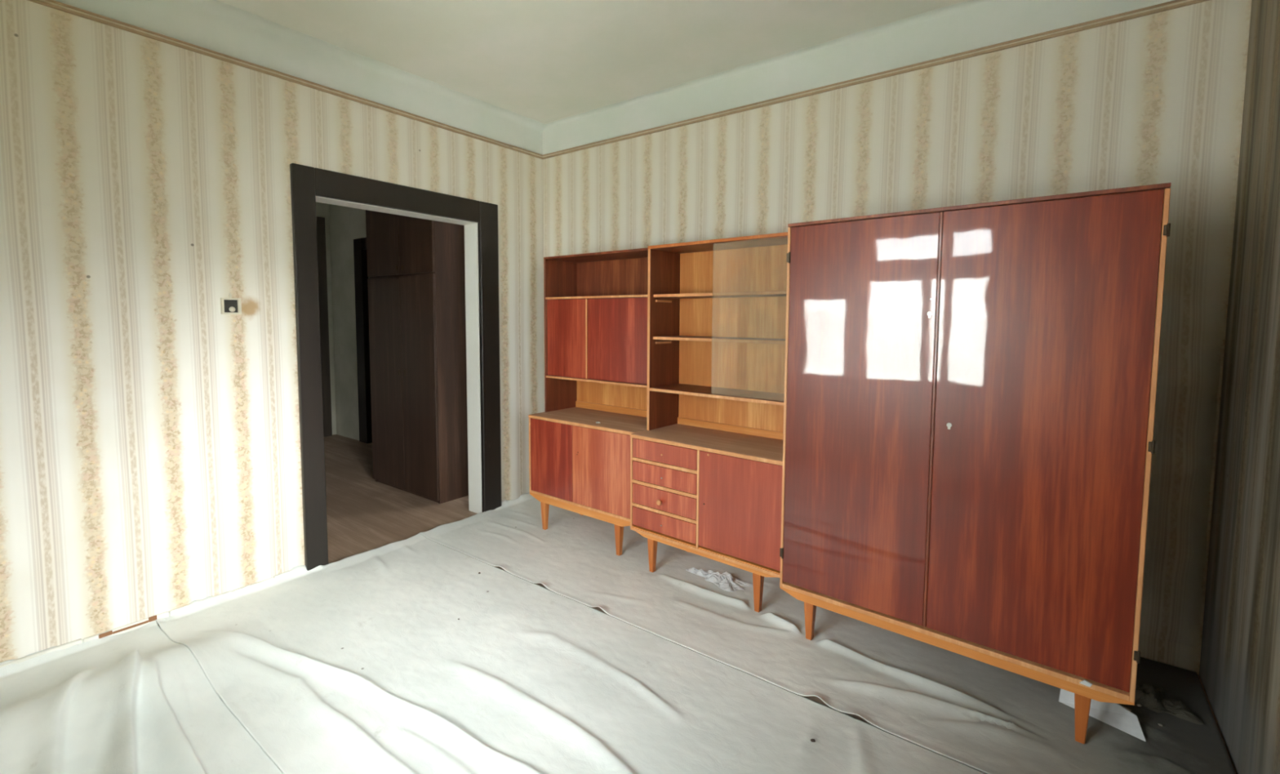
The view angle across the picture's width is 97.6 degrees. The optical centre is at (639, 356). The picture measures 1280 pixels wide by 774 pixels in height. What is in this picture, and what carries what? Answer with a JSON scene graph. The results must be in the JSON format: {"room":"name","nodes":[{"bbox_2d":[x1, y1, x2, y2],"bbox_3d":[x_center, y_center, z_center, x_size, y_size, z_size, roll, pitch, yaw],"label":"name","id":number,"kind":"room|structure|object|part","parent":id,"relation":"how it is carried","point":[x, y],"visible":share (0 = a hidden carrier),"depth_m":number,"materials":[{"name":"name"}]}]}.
{"room":"living room","nodes":[
{"label":"living room","id":0,"kind":"room"},
{"bbox_2d":[0,0,545,662],"bbox_3d":[-1.931,-0.165,3.103,0.218,3.176,3.700,3,5,37],"label":"wall","id":1,"kind":"structure","parent":0,"point":[150,457],"depth_m":2.64,"materials":[{"name":"paper"}]},
{"bbox_2d":[0,566,304,667],"bbox_3d":[-2.444,1.255,2.435,0.019,0.051,1.829,3,5,37],"label":"baseboard","id":2,"kind":"structure","parent":1,"relation":"attached to","point":[134,625],"depth_m":2.59,"materials":[{"name":"paint"}]},
{"bbox_3d":[-2.534,1.263,2.319,0.015,0.050,0.323,3,5,37],"label":"skirting","id":3,"kind":"part","parent":2,"relation":"part of","materials":[{"name":"paint"}]},
{"bbox_3d":[-2.347,1.249,2.568,0.015,0.046,0.296,3,5,37],"label":"skirting","id":4,"kind":"part","parent":2,"relation":"part of","materials":[{"name":"paint"}]},
{"bbox_3d":[-2.180,1.234,2.788,0.015,0.046,0.255,3,5,37],"label":"skirting","id":5,"kind":"part","parent":2,"relation":"part of","materials":[{"name":"paint"}]},
{"bbox_3d":[-2.045,1.223,2.967,0.015,0.045,0.189,3,5,37],"label":"skirting","id":6,"kind":"part","parent":2,"relation":"part of","materials":[{"name":"paint"}]},
{"bbox_3d":[-1.941,1.210,3.104,0.015,0.051,0.153,3,5,37],"label":"skirting","id":7,"kind":"part","parent":2,"relation":"part of","materials":[{"name":"paint"}]},
{"bbox_2d":[220,293,241,314],"bbox_3d":[-2.063,-0.268,2.824,0.026,0.106,0.082,3,5,37],"label":"light switch","id":8,"kind":"object","parent":1,"relation":"attached to","point":[230,305],"visible":1,"depth_m":2.82,"materials":[{"name":"beige plastic"}]},
{"bbox_2d":[26,0,542,159],"bbox_3d":[-1.885,-1.489,2.980,0.012,0.031,3.700,3,5,37],"label":"trim","id":9,"kind":"structure","parent":1,"relation":"attached to","point":[53,4],"depth_m":2.85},
{"bbox_2d":[289,163,501,570],"bbox_3d":[-1.472,0.064,3.640,0.038,2.288,1.375,3,5,37],"label":"trim","id":10,"kind":"structure","parent":1,"relation":"attached to","point":[307,183],"depth_m":3.21,"materials":[{"name":"black paint"}]},
{"bbox_3d":[-1.851,0.098,3.138,0.038,2.288,0.116,3,5,37],"label":"post","id":11,"kind":"part","parent":10,"relation":"part of","materials":[{"name":"black paint"}]},
{"bbox_3d":[-1.106,0.032,4.125,0.038,2.288,0.159,3,5,37],"label":"post","id":12,"kind":"part","parent":10,"relation":"part of","materials":[{"name":"black paint"}]},
{"bbox_2d":[315,195,481,513],"bbox_3d":[-1.557,0.131,3.682,0.153,2.149,1.121,3,5,37],"label":"trim","id":13,"kind":"structure","parent":1,"relation":"attached to","point":[471,242],"depth_m":4.10,"materials":[{"name":"paint"}]},
{"bbox_2d":[315,202,336,435],"bbox_3d":[-4.879,-0.336,5.473,0.140,3.156,3.950,3,5,37],"label":"wall","id":14,"kind":"structure","parent":0,"point":[322,209],"depth_m":6.81,"materials":[{"name":"paint"}]},
{"bbox_2d":[316,216,332,436],"bbox_3d":[-4.066,-0.319,6.398,0.070,2.640,0.960,3,5,37],"label":"door","id":15,"kind":"structure","parent":14,"relation":"in","point":[321,233],"depth_m":6.73,"materials":[{"name":"black wood"}]},
{"bbox_2d":[328,204,369,439],"bbox_3d":[-2.255,-0.349,5.844,3.605,3.156,0.200,3,5,37],"label":"wall","id":16,"kind":"structure","parent":0,"point":[347,224],"depth_m":6.66,"materials":[{"name":"paint"}]},
{"bbox_2d":[353,237,372,443],"bbox_3d":[-2.769,-0.146,6.138,1.230,2.345,0.072,3,5,37],"label":"trim","id":17,"kind":"structure","parent":16,"relation":"attached to","point":[361,277],"depth_m":6.41,"materials":[{"name":"black paint"}]},
{"bbox_2d":[217,0,969,124],"bbox_3d":[-0.305,-1.740,1.834,4.284,0.200,4.200,3,5,37],"label":"ceiling","id":18,"kind":"structure","parent":0,"point":[543,61],"depth_m":3.00,"materials":[{"name":"paint"}]},
{"bbox_2d":[158,434,1236,773],"bbox_3d":[-1.846,1.328,3.168,7.664,0.188,3.750,3,5,37],"label":"floor","id":19,"kind":"structure","parent":0,"point":[364,513],"depth_m":4.25,"materials":[{"name":"brown wood"}]},
{"bbox_2d":[0,620,284,773],"bbox_3d":[-1.100,1.312,1.016,3.872,0.133,1.177,3,5,37],"label":"sheet","id":20,"kind":"object","parent":19,"relation":"on","point":[139,700],"visible":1,"depth_m":1.97,"materials":[{"name":"white fabric"}]},
{"bbox_2d":[365,209,468,503],"bbox_3d":[-1.777,-0.194,4.814,0.980,2.620,0.624,3,5,37],"label":"tall cabinet","id":21,"kind":"object","parent":19,"relation":"on","point":[416,273],"visible":0.73,"depth_m":4.47,"materials":[{"name":"wood"}]},
{"bbox_3d":[-2.139,-1.087,4.653,0.512,0.820,0.018,3,5,37],"label":"door","id":22,"kind":"part","parent":21,"relation":"part of","materials":[{"name":"brown wood"}]},
{"bbox_3d":[-2.146,0.213,4.744,0.512,1.755,0.018,3,5,37],"label":"door","id":23,"kind":"part","parent":21,"relation":"part of","materials":[{"name":"brown wood"}]},
{"bbox_3d":[-1.746,-1.064,4.358,0.464,0.820,0.018,3,5,37],"label":"door","id":24,"kind":"part","parent":21,"relation":"part of","materials":[{"name":"brown wood"}]},
{"bbox_3d":[-1.753,0.235,4.449,0.464,1.755,0.018,3,5,37],"label":"door","id":25,"kind":"part","parent":21,"relation":"part of","materials":[{"name":"brown wood"}]},
{"bbox_2d":[155,533,986,773],"bbox_3d":[-0.340,1.276,2.025,3.872,0.072,1.356,3,5,37],"label":"sheet","id":26,"kind":"object","parent":19,"relation":"on","point":[365,662],"visible":1,"depth_m":2.18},
{"bbox_2d":[419,493,1235,773],"bbox_3d":[0.410,1.220,3.019,3.872,0.051,1.143,3,5,37],"label":"sheet","id":27,"kind":"object","parent":19,"relation":"on","point":[988,718],"visible":0.73,"depth_m":2.37,"materials":[{"name":"white fabric"}]},
{"bbox_2d":[528,407,646,555],"bbox_3d":[-0.252,0.796,3.736,0.930,0.787,0.474,3,5,38],"label":"sideboard","id":28,"kind":"object","parent":27,"relation":"on","point":[578,464],"visible":0.73,"depth_m":3.54,"materials":[{"name":"brown wood"}]},
{"bbox_3d":[-0.609,0.660,4.012,0.016,0.517,0.470,3,5,38],"label":"panel","id":29,"kind":"part","parent":28,"relation":"part of","materials":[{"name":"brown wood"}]},
{"bbox_3d":[-0.650,1.076,3.833,0.047,0.210,0.047,3,5,38],"label":"leg","id":30,"kind":"part","parent":28,"relation":"part of","materials":[{"name":"brown wood"}]},
{"bbox_3d":[-0.586,0.673,3.705,0.396,0.497,0.017,3,5,38],"label":"door","id":31,"kind":"part","parent":28,"relation":"part of","materials":[{"name":"brown wood"}]},
{"bbox_3d":[-0.386,0.973,3.579,0.930,0.046,0.026,3,5,38],"label":"rail","id":32,"kind":"part","parent":28,"relation":"part of","materials":[{"name":"brown wood"}]},
{"bbox_3d":[-0.251,0.931,3.748,0.898,0.016,0.470,3,5,38],"label":"panel","id":33,"kind":"part","parent":28,"relation":"part of","materials":[{"name":"brown wood"}]},
{"bbox_3d":[-0.247,0.413,3.713,0.930,0.020,0.466,3,5,38],"label":"panel","id":34,"kind":"part","parent":28,"relation":"part of","materials":[{"name":"brown wood"}]},
{"bbox_2d":[543,247,648,417],"bbox_3d":[-0.204,-0.136,3.726,0.930,1.074,0.311,3,5,38],"label":"hutch","id":35,"kind":"object","parent":28,"relation":"on","point":[595,304],"visible":0.6,"depth_m":3.76,"materials":[{"name":"brown wood"}]},
{"bbox_3d":[-0.564,-0.150,4.010,0.014,1.059,0.310,3,5,38],"label":"panel","id":36,"kind":"part","parent":35,"relation":"part of","materials":[{"name":"brown wood"}]},
{"bbox_3d":[-0.492,-0.126,3.784,0.378,0.525,0.010,3,5,38],"label":"sliding door","id":37,"kind":"part","parent":35,"relation":"part of","materials":[{"name":"brown wood"}]},
{"bbox_2d":[547,294,639,299],"bbox_3d":[-0.204,-0.391,3.708,0.900,0.015,0.302,3,5,38],"label":"shelf","id":38,"kind":"object","parent":35,"relation":"attached to","point":[549,296],"depth_m":3.64,"materials":[{"name":"brown wood"}]},
{"bbox_3d":[-0.201,-0.664,3.690,0.930,0.015,0.310,3,5,38],"label":"panel","id":39,"kind":"part","parent":35,"relation":"part of","materials":[{"name":"brown wood"}]},
{"bbox_2d":[546,375,647,387],"bbox_3d":[-0.207,0.150,3.746,0.900,0.015,0.302,3,5,38],"label":"shelf","id":40,"kind":"object","parent":35,"relation":"attached to","point":[635,383],"depth_m":3.59,"materials":[{"name":"brown wood"}]},
{"bbox_3d":[-0.119,0.370,3.874,0.900,0.045,0.013,3,5,38],"label":"rail","id":41,"kind":"part","parent":35,"relation":"part of","materials":[{"name":"brown wood"}]},
{"bbox_3d":[-0.113,0.271,3.874,0.900,0.243,0.005,3,5,38],"label":"panel","id":42,"kind":"part","parent":35,"relation":"part of","materials":[{"name":"brown wood"}]},
{"bbox_3d":[-0.110,-0.272,3.837,0.900,0.786,0.005,3,5,38],"label":"panel","id":43,"kind":"part","parent":35,"relation":"part of","materials":[{"name":"brown wood"}]},
{"bbox_3d":[-0.138,-0.106,3.521,0.537,0.525,0.010,3,5,38],"label":"sliding door","id":44,"kind":"part","parent":35,"relation":"part of","materials":[{"name":"brown wood"}]},
{"bbox_3d":[-0.233,0.694,3.428,0.494,0.497,0.017,3,5,38],"label":"door","id":45,"kind":"part","parent":28,"relation":"part of","materials":[{"name":"brown wood"}]},
{"bbox_3d":[-0.128,1.108,3.424,0.047,0.210,0.047,3,5,38],"label":"leg","id":46,"kind":"part","parent":28,"relation":"part of","materials":[{"name":"brown wood"}]},
{"bbox_2d":[630,423,782,612],"bbox_3d":[0.454,0.845,3.091,0.958,0.787,0.496,4,5,40],"label":"sideboard","id":47,"kind":"object","parent":27,"relation":"on","point":[716,495],"visible":0.88,"depth_m":2.90,"materials":[{"name":"brown wood"}]},
{"bbox_3d":[0.100,0.718,3.396,0.013,0.540,0.470,4,5,40],"label":"panel","id":48,"kind":"part","parent":47,"relation":"part of","materials":[{"name":"brown wood"}]},
{"bbox_3d":[0.071,1.122,3.202,0.047,0.215,0.047,4,5,40],"label":"leg","id":49,"kind":"part","parent":47,"relation":"part of","materials":[{"name":"brown wood"}]},
{"bbox_3d":[0.107,0.798,3.073,0.031,0.031,0.028,4,5,40],"label":"knob","id":50,"kind":"part","parent":47,"relation":"part of","materials":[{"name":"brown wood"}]},
{"bbox_3d":[0.220,0.850,3.193,0.444,0.018,0.300,4,5,40],"label":"drawer rail","id":51,"kind":"part","parent":47,"relation":"part of","materials":[{"name":"brown wood"}]},
{"bbox_3d":[0.221,0.714,3.183,0.444,0.018,0.300,4,5,40],"label":"drawer rail","id":52,"kind":"part","parent":47,"relation":"part of","materials":[{"name":"brown wood"}]},
{"bbox_3d":[0.130,0.922,3.090,0.438,0.106,0.017,4,5,40],"label":"drawer","id":53,"kind":"part","parent":47,"relation":"part of","materials":[{"name":"brown wood"}]},
{"bbox_3d":[0.131,0.789,3.081,0.438,0.112,0.017,4,5,40],"label":"drawer","id":54,"kind":"part","parent":47,"relation":"part of","materials":[{"name":"brown wood"}]},
{"bbox_3d":[0.222,0.585,3.174,0.444,0.018,0.300,4,5,40],"label":"drawer rail","id":55,"kind":"part","parent":47,"relation":"part of","materials":[{"name":"brown wood"}]},
{"bbox_3d":[0.131,0.657,3.071,0.438,0.106,0.017,4,5,40],"label":"drawer","id":56,"kind":"part","parent":47,"relation":"part of","materials":[{"name":"brown wood"}]},
{"bbox_3d":[0.132,0.527,3.062,0.438,0.106,0.017,4,5,40],"label":"drawer","id":57,"kind":"part","parent":47,"relation":"part of","materials":[{"name":"brown wood"}]},
{"bbox_3d":[0.461,1.002,3.112,0.932,0.016,0.470,4,5,40],"label":"panel","id":58,"kind":"part","parent":47,"relation":"part of","materials":[{"name":"brown wood"}]},
{"bbox_3d":[0.322,1.020,2.946,0.958,0.042,0.026,4,5,40],"label":"rail","id":59,"kind":"part","parent":47,"relation":"part of","materials":[{"name":"brown wood"}]},
{"bbox_3d":[0.465,0.462,3.076,0.958,0.020,0.466,4,5,40],"label":"panel","id":60,"kind":"part","parent":47,"relation":"part of","materials":[{"name":"brown wood"}]},
{"bbox_2d":[646,231,787,439],"bbox_3d":[0.507,-0.088,3.084,0.958,1.076,0.301,4,5,40],"label":"hutch","id":61,"kind":"object","parent":47,"relation":"on","point":[717,308],"visible":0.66,"depth_m":3.25,"materials":[{"name":"brown wood"}]},
{"bbox_3d":[0.146,-0.102,3.385,0.018,1.058,0.300,4,5,40],"label":"panel","id":62,"kind":"part","parent":61,"relation":"part of","materials":[{"name":"brown wood"}]},
{"bbox_3d":[0.504,0.205,3.103,0.921,0.018,0.291,4,5,40],"label":"shelf","id":63,"kind":"part","parent":61,"relation":"part of","materials":[{"name":"brown wood"}]},
{"bbox_3d":[0.510,-0.616,3.047,0.958,0.018,0.300,4,5,40],"label":"panel","id":64,"kind":"part","parent":61,"relation":"part of","materials":[{"name":"brown wood"}]},
{"bbox_3d":[0.516,-0.340,3.076,0.921,0.018,0.261,4,5,40],"label":"shelf","id":65,"kind":"part","parent":61,"relation":"part of","materials":[{"name":"brown wood"}]},
{"bbox_3d":[0.515,-0.095,3.094,0.921,0.018,0.261,4,5,40],"label":"shelf","id":66,"kind":"part","parent":61,"relation":"part of","materials":[{"name":"brown wood"}]},
{"bbox_3d":[0.592,0.422,3.226,0.922,0.040,0.014,4,5,40],"label":"rail","id":67,"kind":"part","parent":61,"relation":"part of","materials":[{"name":"brown wood"}]},
{"bbox_3d":[0.601,-0.087,3.197,0.922,1.058,0.005,4,5,40],"label":"panel","id":68,"kind":"part","parent":61,"relation":"part of","materials":[{"name":"brown wood"}]},
{"bbox_3d":[0.579,-0.188,2.837,0.499,0.799,0.004,4,5,40],"label":"glass pane","id":69,"kind":"part","parent":61,"relation":"part of","materials":[{"name":"clear glass"}]},
{"bbox_3d":[0.492,0.747,2.773,0.470,0.503,0.017,4,5,40],"label":"door","id":70,"kind":"part","parent":47,"relation":"part of","materials":[{"name":"brown wood"}]},
{"bbox_3d":[0.586,1.154,2.774,0.047,0.215,0.047,4,5,40],"label":"leg","id":71,"kind":"part","parent":47,"relation":"part of","materials":[{"name":"brown wood"}]},
{"bbox_2d":[685,567,753,591],"bbox_3d":[0.428,1.208,3.099,0.411,0.048,0.175,3,5,37],"label":"crumpled paper","id":72,"kind":"object","parent":27,"relation":"on","point":[725,580],"visible":0.99,"depth_m":3.06,"materials":[{"name":"white paper"}]},
{"bbox_2d":[779,182,1171,743],"bbox_3d":[1.292,0.361,2.345,1.232,1.864,0.559,4,5,39],"label":"wardrobe","id":73,"kind":"object","parent":27,"relation":"on","point":[971,389],"visible":1,"depth_m":2.02,"materials":[{"name":"brown wood"}]},
{"bbox_3d":[0.824,0.230,2.725,0.012,1.627,0.550,4,5,39],"label":"panel","id":74,"kind":"part","parent":73,"relation":"part of","materials":[{"name":"brown wood"}]},
{"bbox_3d":[0.770,1.182,2.538,0.047,0.195,0.047,4,5,39],"label":"leg","id":75,"kind":"part","parent":73,"relation":"part of","materials":[{"name":"brown wood"}]},
{"bbox_3d":[0.888,0.243,2.328,0.586,1.596,0.018,4,5,39],"label":"door","id":76,"kind":"part","parent":73,"relation":"part of","materials":[{"name":"red wood"}]},
{"bbox_3d":[1.096,-0.159,2.119,0.018,0.025,0.004,4,5,39],"label":"lock plate","id":77,"kind":"part","parent":73,"relation":"part of","materials":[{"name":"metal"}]},
{"bbox_3d":[1.157,0.259,2.096,0.018,0.025,0.004,4,5,39],"label":"lock plate","id":78,"kind":"part","parent":73,"relation":"part of","materials":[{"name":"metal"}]},
{"bbox_3d":[1.289,1.062,2.399,1.200,0.018,0.550,4,5,39],"label":"panel","id":79,"kind":"part","parent":73,"relation":"part of","materials":[{"name":"brown wood"}]},
{"bbox_3d":[1.127,1.098,2.201,1.225,0.041,0.026,4,5,39],"label":"rail","id":80,"kind":"part","parent":73,"relation":"part of","materials":[{"name":"brown wood"}]},
{"bbox_3d":[1.299,-0.561,2.286,1.225,0.014,0.548,4,5,39],"label":"panel","id":81,"kind":"part","parent":73,"relation":"part of","materials":[{"name":"brown wood"}]},
{"bbox_3d":[1.357,0.273,1.947,0.599,1.596,0.018,4,5,39],"label":"door","id":82,"kind":"part","parent":73,"relation":"part of","materials":[{"name":"red wood"}]},
{"bbox_3d":[1.520,1.228,1.928,0.047,0.195,0.047,4,5,39],"label":"leg","id":83,"kind":"part","parent":73,"relation":"part of","materials":[{"name":"brown wood"}]},
{"bbox_3d":[1.763,0.288,1.960,0.013,1.627,0.550,4,5,39],"label":"panel","id":84,"kind":"part","parent":73,"relation":"part of","materials":[{"name":"brown wood"}]},
{"bbox_2d":[1058,688,1146,741],"bbox_3d":[1.681,1.257,2.036,0.061,0.109,0.254,-3,5,-38],"label":"card","id":85,"kind":"object","parent":27,"relation":"on","point":[1114,714],"visible":0.71,"depth_m":2.02,"materials":[{"name":"paper"}]},
{"bbox_2d":[1124,679,1204,724],"bbox_3d":[1.963,1.280,2.139,0.256,0.055,0.225,3,5,37],"label":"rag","id":86,"kind":"object","parent":27,"relation":"on","point":[1151,696],"visible":0.68,"depth_m":2.10,"materials":[{"name":"grey fabric"}]},
{"bbox_2d":[542,0,1251,674],"bbox_3d":[0.826,-0.176,3.460,3.884,3.176,0.412,3,5,37],"label":"wall","id":87,"kind":"structure","parent":0,"point":[1157,98],"depth_m":2.62,"materials":[{"name":"paper"}]},
{"bbox_2d":[542,0,1210,159],"bbox_3d":[0.774,-1.497,3.289,3.884,0.031,0.012,3,5,37],"label":"trim","id":88,"kind":"structure","parent":87,"relation":"attached to","point":[1175,4],"depth_m":2.81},
{"bbox_2d":[1199,0,1279,773],"bbox_3d":[1.363,0.012,0.816,0.238,3.176,4.000,3,5,37],"label":"wall","id":89,"kind":"structure","parent":0,"point":[1239,669],"depth_m":1.89,"materials":[{"name":"paper"}]}
]}

